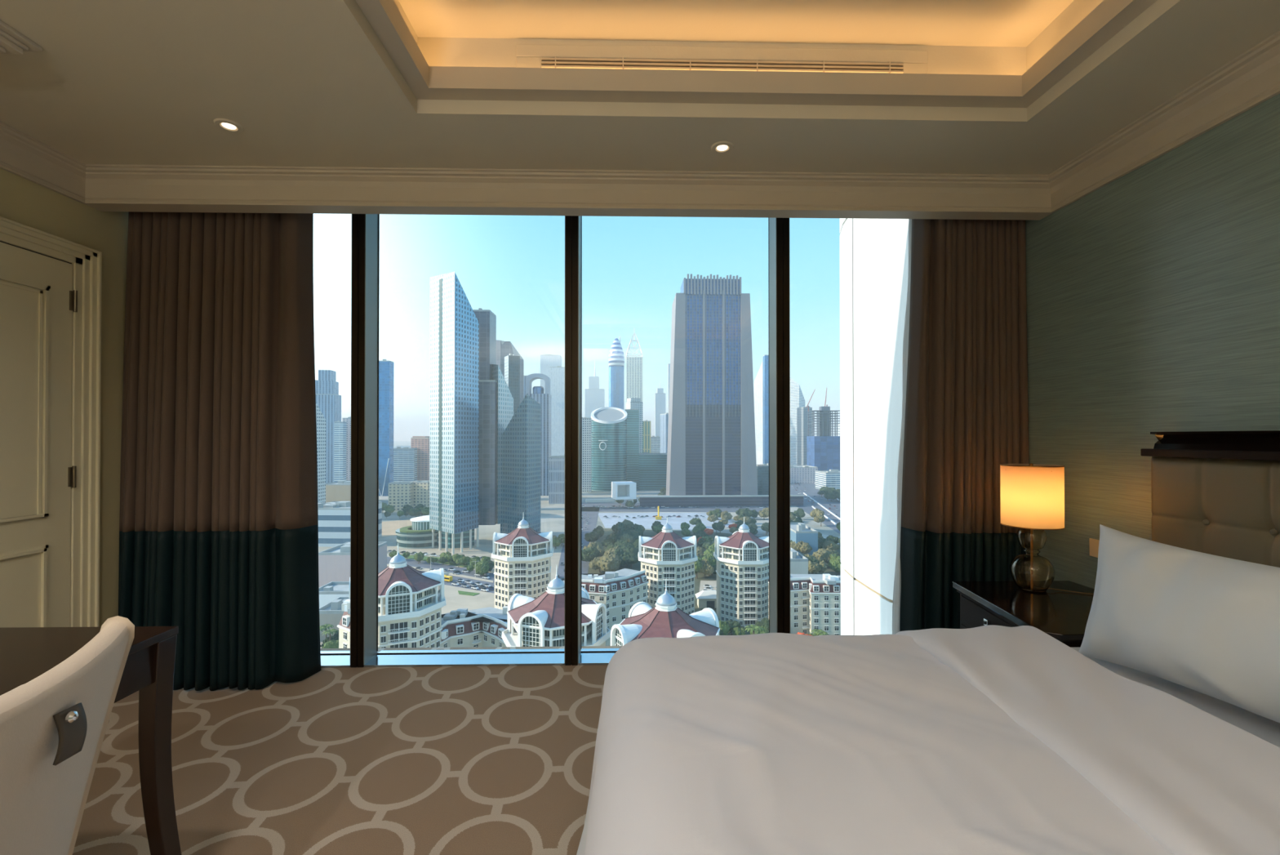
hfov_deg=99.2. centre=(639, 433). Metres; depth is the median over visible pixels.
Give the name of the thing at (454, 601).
plaza
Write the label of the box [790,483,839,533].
road
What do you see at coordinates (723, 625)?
broadleaf tree
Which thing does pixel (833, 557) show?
broadleaf tree
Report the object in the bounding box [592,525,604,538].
broadleaf tree
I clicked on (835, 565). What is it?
broadleaf tree
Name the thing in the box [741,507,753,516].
broadleaf tree
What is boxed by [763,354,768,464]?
skyscraper
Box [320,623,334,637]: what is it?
palm tree
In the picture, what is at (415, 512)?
broadleaf tree
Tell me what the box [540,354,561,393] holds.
skyscraper
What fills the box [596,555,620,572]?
tree
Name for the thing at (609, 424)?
glass building
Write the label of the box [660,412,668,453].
skyscraper
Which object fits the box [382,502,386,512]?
broadleaf tree
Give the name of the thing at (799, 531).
building
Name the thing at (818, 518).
tree
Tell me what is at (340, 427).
skyscraper
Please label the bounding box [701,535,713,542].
broadleaf tree
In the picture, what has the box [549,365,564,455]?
skyscraper
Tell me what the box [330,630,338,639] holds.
broadleaf tree
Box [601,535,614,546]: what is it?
broadleaf tree
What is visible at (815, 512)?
tree
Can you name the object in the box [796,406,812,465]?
skyscraper
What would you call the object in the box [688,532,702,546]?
broadleaf tree
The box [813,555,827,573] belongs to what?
tree
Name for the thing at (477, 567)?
broadleaf tree
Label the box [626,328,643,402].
skyscraper
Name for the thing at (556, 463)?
office block
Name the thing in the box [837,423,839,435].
office block
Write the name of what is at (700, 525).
broadleaf tree
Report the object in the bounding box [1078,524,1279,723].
pillow
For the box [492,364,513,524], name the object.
skyscraper
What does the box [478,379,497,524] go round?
skyscraper
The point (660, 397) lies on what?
skyscraper
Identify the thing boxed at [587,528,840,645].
park
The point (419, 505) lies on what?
broadleaf tree
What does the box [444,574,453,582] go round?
bus
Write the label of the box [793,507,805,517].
broadleaf tree
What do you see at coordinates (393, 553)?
broadleaf tree
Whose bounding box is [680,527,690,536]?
broadleaf tree
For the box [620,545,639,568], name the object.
broadleaf tree
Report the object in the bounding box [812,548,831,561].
tree
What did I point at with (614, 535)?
broadleaf tree
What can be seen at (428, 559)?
broadleaf tree
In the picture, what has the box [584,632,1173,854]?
duvet
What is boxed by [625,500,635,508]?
broadleaf tree
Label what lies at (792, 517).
tree
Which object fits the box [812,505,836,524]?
barrier
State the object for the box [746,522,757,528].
tree
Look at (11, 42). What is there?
air vent
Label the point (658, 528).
broadleaf tree
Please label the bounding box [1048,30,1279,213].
trim
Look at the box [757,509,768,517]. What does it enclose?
tree
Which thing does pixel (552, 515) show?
ground
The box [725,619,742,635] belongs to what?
broadleaf tree
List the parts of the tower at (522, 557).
terrace cornice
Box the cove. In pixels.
[393,0,1103,75]
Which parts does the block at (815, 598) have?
cornice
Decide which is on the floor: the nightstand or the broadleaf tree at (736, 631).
the nightstand
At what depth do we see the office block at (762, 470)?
763.68 m
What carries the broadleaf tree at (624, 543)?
on the park
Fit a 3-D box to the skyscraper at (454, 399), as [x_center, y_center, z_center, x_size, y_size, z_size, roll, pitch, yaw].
[-144.044,-16.253,423.365,37.136,209.015,53.199,0,0,-1]
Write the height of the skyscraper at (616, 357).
394.326 m
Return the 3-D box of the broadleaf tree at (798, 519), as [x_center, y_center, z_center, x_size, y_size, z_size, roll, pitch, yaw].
[144.862,82.592,499.930,10.138,12.466,13.129,0,0,0]
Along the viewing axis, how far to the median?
335.67 m
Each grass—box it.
[400,554,480,568]
[457,590,479,595]
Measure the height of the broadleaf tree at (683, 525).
9.546 m
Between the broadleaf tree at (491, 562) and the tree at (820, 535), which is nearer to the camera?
the broadleaf tree at (491, 562)
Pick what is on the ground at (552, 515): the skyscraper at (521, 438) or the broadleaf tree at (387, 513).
the broadleaf tree at (387, 513)
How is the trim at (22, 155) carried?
attached to the wall at (23, 201)
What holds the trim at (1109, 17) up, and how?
attached to the cove
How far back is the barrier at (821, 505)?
657.69 m
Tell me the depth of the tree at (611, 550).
352.55 m
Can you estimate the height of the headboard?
1.021 m
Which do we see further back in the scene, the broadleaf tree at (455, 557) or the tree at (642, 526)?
the tree at (642, 526)
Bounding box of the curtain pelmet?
[86,204,1050,220]
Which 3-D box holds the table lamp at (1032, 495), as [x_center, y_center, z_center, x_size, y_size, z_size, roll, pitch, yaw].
[1.804,0.416,2.440,0.338,0.564,0.235,0,0,-1]
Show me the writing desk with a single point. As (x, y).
(26, 653)
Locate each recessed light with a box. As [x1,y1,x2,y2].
[213,118,244,133]
[711,141,733,154]
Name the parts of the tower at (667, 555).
terrace cornice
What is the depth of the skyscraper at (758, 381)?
1244.42 m
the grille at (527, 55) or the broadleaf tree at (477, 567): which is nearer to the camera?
the grille at (527, 55)
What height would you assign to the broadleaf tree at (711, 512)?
10.820 m
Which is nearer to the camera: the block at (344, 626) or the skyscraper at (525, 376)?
the block at (344, 626)
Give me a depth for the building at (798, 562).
291.56 m
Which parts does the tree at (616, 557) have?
crown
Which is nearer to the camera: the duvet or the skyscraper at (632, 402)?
the duvet
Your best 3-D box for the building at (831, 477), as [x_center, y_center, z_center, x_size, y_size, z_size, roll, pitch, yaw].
[321.300,75.332,892.015,52.506,32.393,50.000,0,0,-1]
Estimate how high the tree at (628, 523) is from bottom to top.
12.992 m
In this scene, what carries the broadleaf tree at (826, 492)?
on the ground at (552, 515)
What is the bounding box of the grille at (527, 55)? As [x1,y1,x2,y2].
[515,44,927,73]
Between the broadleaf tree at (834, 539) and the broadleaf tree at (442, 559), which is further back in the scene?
the broadleaf tree at (834, 539)
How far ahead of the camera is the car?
301.77 m
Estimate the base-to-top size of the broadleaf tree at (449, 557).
6.440 m
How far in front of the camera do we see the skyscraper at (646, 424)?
1150.62 m
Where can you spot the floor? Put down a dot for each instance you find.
(432, 760)
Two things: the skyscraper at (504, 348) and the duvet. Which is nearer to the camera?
the duvet
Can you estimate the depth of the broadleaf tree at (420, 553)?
371.01 m
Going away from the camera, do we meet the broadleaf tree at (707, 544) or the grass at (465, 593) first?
the grass at (465, 593)
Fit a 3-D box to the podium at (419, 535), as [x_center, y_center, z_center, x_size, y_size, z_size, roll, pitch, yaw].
[-173.506,77.347,436.181,40.560,22.000,40.560,0,0,-1]
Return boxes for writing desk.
[0,626,181,854]
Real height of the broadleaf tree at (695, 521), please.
9.389 m
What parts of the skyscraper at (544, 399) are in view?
arch crown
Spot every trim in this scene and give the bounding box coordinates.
[0,120,85,204]
[84,164,1051,213]
[355,0,1157,107]
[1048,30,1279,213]
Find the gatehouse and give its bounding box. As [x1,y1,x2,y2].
[695,590,716,608]
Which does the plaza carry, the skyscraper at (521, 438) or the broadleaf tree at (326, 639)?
the skyscraper at (521, 438)
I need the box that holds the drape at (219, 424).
[119,211,318,532]
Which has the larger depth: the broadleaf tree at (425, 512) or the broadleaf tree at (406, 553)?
the broadleaf tree at (425, 512)
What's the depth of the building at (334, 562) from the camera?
307.73 m
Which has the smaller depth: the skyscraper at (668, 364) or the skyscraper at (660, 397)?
the skyscraper at (668, 364)
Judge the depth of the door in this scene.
2.44 m
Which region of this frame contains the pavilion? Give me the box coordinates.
[585,480,635,507]
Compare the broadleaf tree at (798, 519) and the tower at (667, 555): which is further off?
the broadleaf tree at (798, 519)
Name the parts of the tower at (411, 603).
terrace cornice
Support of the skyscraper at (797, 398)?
on the ground at (552, 515)
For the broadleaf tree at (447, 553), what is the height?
7.721 m
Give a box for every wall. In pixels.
[0,168,128,626]
[1025,93,1279,588]
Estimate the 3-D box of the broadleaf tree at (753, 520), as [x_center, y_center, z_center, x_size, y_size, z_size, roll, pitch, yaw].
[106.445,84.400,519.498,9.678,9.110,10.279,0,0,10]
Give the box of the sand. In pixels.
[381,519,411,537]
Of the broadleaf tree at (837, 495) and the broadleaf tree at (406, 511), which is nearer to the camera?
the broadleaf tree at (406, 511)
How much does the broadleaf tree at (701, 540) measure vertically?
8.414 m
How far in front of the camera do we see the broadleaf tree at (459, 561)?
355.88 m
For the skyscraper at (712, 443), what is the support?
on the ground at (552, 515)
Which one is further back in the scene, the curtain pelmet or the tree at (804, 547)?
the tree at (804, 547)
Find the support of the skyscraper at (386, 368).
on the ground at (552, 515)
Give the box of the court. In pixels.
[699,580,716,591]
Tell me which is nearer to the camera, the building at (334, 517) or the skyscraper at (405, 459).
the building at (334, 517)
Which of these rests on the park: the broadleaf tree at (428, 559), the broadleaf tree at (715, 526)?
the broadleaf tree at (715, 526)
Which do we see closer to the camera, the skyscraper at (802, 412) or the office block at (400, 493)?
the office block at (400, 493)
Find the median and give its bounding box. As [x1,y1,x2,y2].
[386,564,493,582]
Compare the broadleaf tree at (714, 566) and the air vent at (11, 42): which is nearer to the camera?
the air vent at (11, 42)
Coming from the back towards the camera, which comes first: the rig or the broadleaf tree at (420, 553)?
the rig
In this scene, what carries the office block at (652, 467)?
on the ground at (552, 515)
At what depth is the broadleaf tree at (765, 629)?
222.65 m
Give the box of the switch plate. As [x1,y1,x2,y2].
[1088,537,1099,557]
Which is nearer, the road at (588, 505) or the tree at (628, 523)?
the tree at (628, 523)
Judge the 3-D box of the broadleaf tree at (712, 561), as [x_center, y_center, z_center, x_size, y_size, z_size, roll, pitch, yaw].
[41.666,81.087,337.097,12.729,13.201,13.886,0,-1,39]
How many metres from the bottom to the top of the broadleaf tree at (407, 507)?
11.224 m
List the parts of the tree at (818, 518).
crown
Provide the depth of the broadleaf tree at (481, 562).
338.38 m
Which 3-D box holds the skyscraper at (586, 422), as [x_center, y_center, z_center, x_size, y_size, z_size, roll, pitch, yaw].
[-86.702,32.995,856.170,20.316,116.565,16.253,0,0,-1]
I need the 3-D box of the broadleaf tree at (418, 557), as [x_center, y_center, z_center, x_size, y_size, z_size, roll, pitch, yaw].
[-149.228,84.451,368.375,7.111,6.878,5.898,0,0,36]
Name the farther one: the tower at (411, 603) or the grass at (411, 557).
the grass at (411, 557)
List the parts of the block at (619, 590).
cornice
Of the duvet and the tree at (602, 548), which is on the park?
the tree at (602, 548)
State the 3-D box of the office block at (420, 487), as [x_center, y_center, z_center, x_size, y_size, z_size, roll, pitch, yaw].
[-259.877,73.240,654.506,23.451,33.262,21.457,0,0,9]
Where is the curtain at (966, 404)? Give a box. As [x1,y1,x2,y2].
[899,218,1029,631]
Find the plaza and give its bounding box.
[320,537,562,648]
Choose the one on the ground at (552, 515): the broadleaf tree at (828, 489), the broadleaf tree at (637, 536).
the broadleaf tree at (828, 489)
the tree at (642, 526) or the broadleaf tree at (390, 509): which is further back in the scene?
the broadleaf tree at (390, 509)
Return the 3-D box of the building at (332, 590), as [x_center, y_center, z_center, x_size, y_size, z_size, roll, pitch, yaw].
[-146.133,80.565,267.198,19.422,13.205,18.000,0,0,-1]
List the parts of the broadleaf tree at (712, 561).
crown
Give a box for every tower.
[348,542,446,648]
[491,517,553,609]
[610,580,719,645]
[637,515,697,613]
[713,515,768,626]
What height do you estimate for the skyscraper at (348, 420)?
117.672 m
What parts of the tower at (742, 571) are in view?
terrace cornice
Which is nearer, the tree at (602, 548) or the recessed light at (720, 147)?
the recessed light at (720, 147)
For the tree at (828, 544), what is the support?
on the park
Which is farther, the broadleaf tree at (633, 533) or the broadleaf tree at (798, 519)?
the broadleaf tree at (798, 519)
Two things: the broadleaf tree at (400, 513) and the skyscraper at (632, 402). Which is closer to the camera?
the broadleaf tree at (400, 513)
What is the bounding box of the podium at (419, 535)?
[395,515,437,548]
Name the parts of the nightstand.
knob, drawer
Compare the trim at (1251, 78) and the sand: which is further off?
the sand
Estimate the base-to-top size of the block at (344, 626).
40.956 m
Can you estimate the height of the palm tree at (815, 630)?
8.747 m
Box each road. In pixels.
[386,556,494,593]
[556,506,599,580]
[582,502,768,511]
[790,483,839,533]
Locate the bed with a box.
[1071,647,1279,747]
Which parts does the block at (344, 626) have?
cornice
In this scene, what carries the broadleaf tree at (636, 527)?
on the park
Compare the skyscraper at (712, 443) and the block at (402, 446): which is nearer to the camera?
the skyscraper at (712, 443)
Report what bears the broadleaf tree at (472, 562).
on the ground at (552, 515)
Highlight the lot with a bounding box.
[598,512,733,529]
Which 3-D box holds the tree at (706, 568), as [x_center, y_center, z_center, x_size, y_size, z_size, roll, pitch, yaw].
[39.737,81.791,330.295,11.499,11.696,15.163,0,0,31]
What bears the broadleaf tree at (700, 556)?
on the park
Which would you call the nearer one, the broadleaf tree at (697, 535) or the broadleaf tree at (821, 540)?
the broadleaf tree at (821, 540)
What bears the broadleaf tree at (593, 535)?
on the park
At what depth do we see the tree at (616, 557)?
337.23 m
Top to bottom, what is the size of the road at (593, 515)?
0.120 m
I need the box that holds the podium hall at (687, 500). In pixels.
[639,494,804,506]
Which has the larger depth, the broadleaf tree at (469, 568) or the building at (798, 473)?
the building at (798, 473)
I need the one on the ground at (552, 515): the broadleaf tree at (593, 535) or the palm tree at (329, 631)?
the palm tree at (329, 631)
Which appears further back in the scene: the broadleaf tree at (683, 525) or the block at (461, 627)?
the broadleaf tree at (683, 525)
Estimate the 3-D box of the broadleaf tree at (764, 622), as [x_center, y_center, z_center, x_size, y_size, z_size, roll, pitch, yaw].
[53.666,83.290,234.417,7.949,7.335,6.997,0,0,-21]
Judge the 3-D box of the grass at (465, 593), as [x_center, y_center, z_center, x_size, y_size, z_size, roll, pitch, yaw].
[-94.155,87.231,297.821,13.525,0.300,9.609,0,0,-1]
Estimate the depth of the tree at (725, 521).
514.46 m
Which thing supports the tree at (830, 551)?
on the park
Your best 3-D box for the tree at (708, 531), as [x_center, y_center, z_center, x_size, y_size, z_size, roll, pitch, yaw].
[58.625,84.857,466.263,9.661,7.445,9.581,0,-1,45]
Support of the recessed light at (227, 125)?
in the ceiling
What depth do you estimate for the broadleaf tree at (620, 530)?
452.13 m
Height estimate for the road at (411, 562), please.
0.100 m
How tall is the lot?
0.100 m
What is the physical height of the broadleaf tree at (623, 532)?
10.058 m
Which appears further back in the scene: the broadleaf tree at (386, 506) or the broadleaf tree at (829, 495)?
the broadleaf tree at (829, 495)
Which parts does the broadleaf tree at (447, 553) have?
crown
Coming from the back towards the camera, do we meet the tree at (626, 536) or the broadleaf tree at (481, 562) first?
the tree at (626, 536)
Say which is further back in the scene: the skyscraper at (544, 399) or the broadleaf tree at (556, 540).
the skyscraper at (544, 399)
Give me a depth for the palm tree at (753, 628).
210.93 m
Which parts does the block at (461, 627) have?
cornice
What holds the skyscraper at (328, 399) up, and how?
on the ground at (552, 515)
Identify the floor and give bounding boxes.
[72,645,622,854]
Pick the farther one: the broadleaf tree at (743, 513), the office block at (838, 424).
the office block at (838, 424)
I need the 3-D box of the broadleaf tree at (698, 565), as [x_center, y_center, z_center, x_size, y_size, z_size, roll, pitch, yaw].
[34.362,81.036,330.789,11.701,13.214,13.282,0,0,1]
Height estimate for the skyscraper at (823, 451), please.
146.218 m
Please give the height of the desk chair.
1.013 m
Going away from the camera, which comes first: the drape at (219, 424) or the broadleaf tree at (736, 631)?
the drape at (219, 424)
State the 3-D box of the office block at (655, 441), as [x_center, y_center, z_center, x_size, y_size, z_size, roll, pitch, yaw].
[33.415,49.404,1210.371,24.043,88.692,19.234,0,0,-1]
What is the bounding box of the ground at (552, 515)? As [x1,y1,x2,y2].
[318,440,840,552]
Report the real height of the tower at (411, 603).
52.129 m
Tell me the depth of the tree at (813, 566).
328.13 m
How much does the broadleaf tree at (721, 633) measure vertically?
7.361 m
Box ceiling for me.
[0,0,1279,174]
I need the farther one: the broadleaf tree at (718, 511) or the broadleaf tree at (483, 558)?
the broadleaf tree at (718, 511)
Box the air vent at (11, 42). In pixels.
[0,19,42,54]
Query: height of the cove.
0.303 m
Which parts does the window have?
frame, frame, pane, frame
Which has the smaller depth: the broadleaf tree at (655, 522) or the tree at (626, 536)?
the tree at (626, 536)
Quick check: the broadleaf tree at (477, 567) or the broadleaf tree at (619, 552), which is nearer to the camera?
the broadleaf tree at (477, 567)
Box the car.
[480,587,488,591]
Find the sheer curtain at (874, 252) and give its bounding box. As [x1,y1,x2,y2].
[840,217,908,635]
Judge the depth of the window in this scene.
3.14 m
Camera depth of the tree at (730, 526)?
491.38 m
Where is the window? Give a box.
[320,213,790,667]
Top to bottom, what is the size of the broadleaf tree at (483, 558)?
5.947 m
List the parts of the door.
panel moulding, panel moulding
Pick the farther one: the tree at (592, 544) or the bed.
the tree at (592, 544)
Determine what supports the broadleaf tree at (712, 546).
on the park
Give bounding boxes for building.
[317,501,382,546]
[318,541,386,586]
[325,480,351,502]
[502,566,610,646]
[591,406,626,490]
[790,464,817,483]
[790,522,817,555]
[790,547,808,573]
[815,469,839,489]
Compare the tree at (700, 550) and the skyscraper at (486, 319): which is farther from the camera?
the skyscraper at (486, 319)
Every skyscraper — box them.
[315,369,341,483]
[315,402,325,502]
[333,420,346,481]
[342,417,351,479]
[378,359,394,496]
[393,446,417,481]
[410,435,429,480]
[429,271,479,553]
[472,307,496,379]
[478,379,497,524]
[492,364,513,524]
[496,339,524,404]
[500,393,540,533]
[504,353,519,414]
[523,375,527,398]
[525,371,551,495]
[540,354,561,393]
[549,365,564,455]
[582,417,591,492]
[585,363,604,417]
[608,336,624,409]
[624,408,639,488]
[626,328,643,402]
[626,397,642,453]
[642,419,650,453]
[654,383,665,436]
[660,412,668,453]
[666,273,757,495]
[667,363,670,413]
[754,362,763,464]
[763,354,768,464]
[790,377,804,465]
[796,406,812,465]
[806,406,839,470]
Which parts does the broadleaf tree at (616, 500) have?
crown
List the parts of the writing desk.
leg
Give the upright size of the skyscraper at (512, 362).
183.888 m
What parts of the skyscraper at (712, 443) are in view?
crown, glass, glass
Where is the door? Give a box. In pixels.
[0,216,102,627]
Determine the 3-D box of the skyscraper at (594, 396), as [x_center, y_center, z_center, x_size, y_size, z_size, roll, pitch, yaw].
[-175.711,-96.736,2126.591,73.259,393.757,58.607,0,0,-1]
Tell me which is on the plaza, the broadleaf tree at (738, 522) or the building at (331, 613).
the building at (331, 613)
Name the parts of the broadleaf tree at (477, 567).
crown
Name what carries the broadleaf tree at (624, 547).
on the park
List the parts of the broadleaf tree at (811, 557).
crown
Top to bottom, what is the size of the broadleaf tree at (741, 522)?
10.643 m
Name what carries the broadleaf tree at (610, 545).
on the park
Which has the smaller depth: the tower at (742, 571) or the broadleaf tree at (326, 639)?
the broadleaf tree at (326, 639)
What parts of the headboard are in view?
rail, crown rail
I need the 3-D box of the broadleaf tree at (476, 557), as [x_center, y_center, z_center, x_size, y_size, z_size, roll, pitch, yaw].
[-108.306,84.291,358.079,7.104,7.059,5.839,0,0,-8]
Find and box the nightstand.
[952,580,1094,647]
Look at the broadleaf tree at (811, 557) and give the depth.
334.69 m
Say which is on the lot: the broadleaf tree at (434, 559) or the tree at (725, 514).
the tree at (725, 514)
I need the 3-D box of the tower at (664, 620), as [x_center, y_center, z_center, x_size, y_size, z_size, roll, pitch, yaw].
[6.425,60.910,133.758,27.532,50.650,27.532,0,0,-28]
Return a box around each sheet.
[576,795,591,854]
[895,624,1279,854]
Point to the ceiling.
(307, 82)
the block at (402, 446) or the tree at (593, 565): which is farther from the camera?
the block at (402, 446)
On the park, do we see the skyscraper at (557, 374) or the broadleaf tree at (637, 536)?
the broadleaf tree at (637, 536)
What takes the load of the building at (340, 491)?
on the ground at (552, 515)
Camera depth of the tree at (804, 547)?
379.25 m
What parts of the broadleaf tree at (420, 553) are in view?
crown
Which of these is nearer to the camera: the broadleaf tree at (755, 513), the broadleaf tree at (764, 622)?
the broadleaf tree at (764, 622)
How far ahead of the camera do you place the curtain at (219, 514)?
2.80 m
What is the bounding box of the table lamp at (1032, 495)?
[1000,462,1093,594]
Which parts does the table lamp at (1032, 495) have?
shade trim, shade trim, lamp shade, glass, cord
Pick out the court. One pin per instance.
(713, 583)
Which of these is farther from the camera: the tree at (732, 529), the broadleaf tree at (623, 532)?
the tree at (732, 529)
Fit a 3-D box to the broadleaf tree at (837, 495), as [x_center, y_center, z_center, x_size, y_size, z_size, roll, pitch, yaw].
[262.813,83.909,712.939,12.457,12.812,15.342,0,0,20]
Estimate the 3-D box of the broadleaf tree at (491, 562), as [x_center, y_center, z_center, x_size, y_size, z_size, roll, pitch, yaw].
[-95.868,84.128,344.681,7.019,7.201,8.576,0,0,-27]
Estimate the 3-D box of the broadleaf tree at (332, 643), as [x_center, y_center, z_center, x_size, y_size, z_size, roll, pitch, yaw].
[-117.629,83.034,209.952,8.419,7.508,6.396,0,0,-26]
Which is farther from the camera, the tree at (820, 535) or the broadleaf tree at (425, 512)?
the broadleaf tree at (425, 512)
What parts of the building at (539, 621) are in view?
terrace cornice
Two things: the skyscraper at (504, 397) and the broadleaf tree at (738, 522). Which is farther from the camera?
the broadleaf tree at (738, 522)
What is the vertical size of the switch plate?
0.080 m
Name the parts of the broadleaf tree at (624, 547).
crown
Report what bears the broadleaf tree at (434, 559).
on the ground at (552, 515)
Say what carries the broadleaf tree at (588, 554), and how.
on the park
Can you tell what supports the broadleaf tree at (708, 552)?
on the park
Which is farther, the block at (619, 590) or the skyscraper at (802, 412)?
the skyscraper at (802, 412)
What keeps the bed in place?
on the floor
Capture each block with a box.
[337,599,350,648]
[388,481,413,511]
[396,444,410,448]
[409,480,429,508]
[440,605,507,647]
[548,453,564,503]
[581,568,648,645]
[638,452,666,489]
[650,435,660,453]
[756,462,768,494]
[768,573,840,635]
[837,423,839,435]
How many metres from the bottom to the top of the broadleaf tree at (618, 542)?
11.874 m
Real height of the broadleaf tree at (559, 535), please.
9.254 m
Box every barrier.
[803,492,839,519]
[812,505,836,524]
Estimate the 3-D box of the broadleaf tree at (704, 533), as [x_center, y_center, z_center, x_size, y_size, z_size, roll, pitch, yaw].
[51.008,83.110,435.902,9.414,10.524,9.311,0,0,15]
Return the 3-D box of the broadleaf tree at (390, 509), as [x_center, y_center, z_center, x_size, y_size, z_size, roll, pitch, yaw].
[-275.837,85.155,602.212,9.266,8.745,7.405,0,0,-4]
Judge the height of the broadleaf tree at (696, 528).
9.790 m
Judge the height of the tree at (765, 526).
11.372 m
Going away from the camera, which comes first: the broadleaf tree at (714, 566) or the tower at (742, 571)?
the tower at (742, 571)
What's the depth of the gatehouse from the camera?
272.10 m
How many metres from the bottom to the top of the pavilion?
30.709 m
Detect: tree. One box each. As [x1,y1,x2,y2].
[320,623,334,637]
[320,636,334,648]
[321,628,337,639]
[322,639,338,648]
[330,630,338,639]
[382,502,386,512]
[384,504,395,511]
[384,511,391,518]
[386,506,394,512]
[390,551,399,556]
[396,510,404,518]
[402,504,413,511]
[402,551,409,558]
[404,509,409,516]
[408,509,418,517]
[413,551,424,562]
[414,503,423,508]
[414,553,423,563]
[422,508,429,515]
[425,556,432,564]
[431,556,437,562]
[437,556,448,564]
[441,551,451,562]
[444,554,452,564]
[452,553,463,564]
[455,558,464,567]
[460,555,468,565]
[466,564,474,571]
[469,555,480,561]
[469,559,480,566]
[473,560,488,568]
[475,564,488,576]
[478,565,488,576]
[480,555,487,560]
[487,560,493,571]
[552,536,561,548]
[558,533,564,545]
[581,546,600,561]
[583,541,601,548]
[584,530,599,542]
[588,555,600,573]
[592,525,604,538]
[595,544,606,556]
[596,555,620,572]
[600,553,621,571]
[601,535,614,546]
[603,545,626,555]
[604,542,621,551]
[605,532,620,542]
[610,521,626,531]
[613,538,627,545]
[613,548,625,569]
[614,527,624,536]
[615,499,624,504]
[618,530,630,538]
[620,533,633,542]
[620,542,633,546]
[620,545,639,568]
[621,519,633,529]
[621,543,632,566]
[622,530,639,536]
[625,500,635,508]
[625,524,643,534]
[629,523,644,531]
[631,533,643,542]
[631,542,643,551]
[650,520,663,533]
[653,524,662,533]
[660,487,666,493]
[680,521,689,529]
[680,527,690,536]
[688,517,702,524]
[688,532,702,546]
[691,525,701,533]
[694,557,702,578]
[695,522,706,531]
[696,546,704,555]
[697,537,707,546]
[697,554,706,573]
[697,559,714,577]
[699,530,708,536]
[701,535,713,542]
[702,554,716,575]
[703,528,713,536]
[703,548,715,555]
[704,542,713,549]
[706,514,718,522]
[707,542,721,549]
[708,509,716,515]
[711,522,724,533]
[711,564,716,573]
[715,508,721,519]
[719,518,728,525]
[719,619,730,635]
[719,629,724,635]
[720,511,732,519]
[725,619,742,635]
[728,523,737,528]
[728,526,738,533]
[732,626,745,635]
[733,515,738,520]
[734,520,743,524]
[735,508,742,515]
[736,521,750,528]
[738,511,750,518]
[738,515,751,522]
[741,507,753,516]
[744,624,763,634]
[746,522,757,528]
[748,526,758,534]
[749,517,756,524]
[749,626,768,634]
[751,509,757,518]
[755,617,768,632]
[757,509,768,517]
[760,522,768,534]
[790,514,795,519]
[790,540,812,553]
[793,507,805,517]
[793,516,804,523]
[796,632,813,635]
[807,555,818,573]
[808,560,821,573]
[809,507,824,517]
[811,628,822,635]
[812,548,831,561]
[813,514,825,526]
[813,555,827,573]
[814,631,829,635]
[817,489,824,496]
[817,531,822,537]
[817,537,826,550]
[822,539,839,550]
[823,487,833,493]
[823,490,831,500]
[824,547,839,566]
[825,492,835,501]
[826,534,839,543]
[828,558,840,575]
[829,553,840,561]
[835,493,839,502]
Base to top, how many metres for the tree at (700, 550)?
10.186 m
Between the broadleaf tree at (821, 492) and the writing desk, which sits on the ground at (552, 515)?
the broadleaf tree at (821, 492)
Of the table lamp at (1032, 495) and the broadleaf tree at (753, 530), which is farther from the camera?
the broadleaf tree at (753, 530)
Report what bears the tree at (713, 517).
on the lot
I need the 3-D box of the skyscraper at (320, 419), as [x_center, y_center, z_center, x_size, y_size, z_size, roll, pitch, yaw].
[-350.042,20.520,582.079,28.878,137.689,60.000,0,0,-1]
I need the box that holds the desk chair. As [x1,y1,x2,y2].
[0,615,134,854]
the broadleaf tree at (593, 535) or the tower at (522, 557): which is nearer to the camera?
the tower at (522, 557)
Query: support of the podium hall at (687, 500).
on the ground at (552, 515)
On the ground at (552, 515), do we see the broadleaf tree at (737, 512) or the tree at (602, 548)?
the broadleaf tree at (737, 512)
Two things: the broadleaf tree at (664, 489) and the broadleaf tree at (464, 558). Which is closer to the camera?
the broadleaf tree at (464, 558)
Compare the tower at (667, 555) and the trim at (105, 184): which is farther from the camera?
the tower at (667, 555)
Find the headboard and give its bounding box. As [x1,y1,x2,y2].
[1140,430,1279,567]
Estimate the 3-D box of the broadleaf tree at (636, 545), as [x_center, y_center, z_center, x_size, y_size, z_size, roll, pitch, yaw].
[-2.987,82.894,388.893,12.766,10.301,8.555,0,-1,38]
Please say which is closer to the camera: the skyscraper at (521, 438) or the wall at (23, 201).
the wall at (23, 201)
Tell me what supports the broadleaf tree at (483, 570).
on the ground at (552, 515)
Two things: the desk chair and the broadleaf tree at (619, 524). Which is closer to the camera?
the desk chair
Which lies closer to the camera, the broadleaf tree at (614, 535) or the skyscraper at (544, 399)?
the broadleaf tree at (614, 535)
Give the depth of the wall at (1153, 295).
2.22 m
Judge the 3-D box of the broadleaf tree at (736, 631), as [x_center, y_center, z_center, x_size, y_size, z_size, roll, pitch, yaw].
[41.358,83.760,227.773,5.247,6.296,6.084,0,-1,-40]
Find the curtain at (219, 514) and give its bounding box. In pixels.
[118,211,320,690]
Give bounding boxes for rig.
[655,506,661,519]
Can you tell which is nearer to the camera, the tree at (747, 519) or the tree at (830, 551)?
the tree at (830, 551)
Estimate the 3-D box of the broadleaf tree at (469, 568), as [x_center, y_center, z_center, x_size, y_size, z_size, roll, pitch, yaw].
[-105.987,85.027,340.483,4.884,5.333,4.814,0,0,-29]

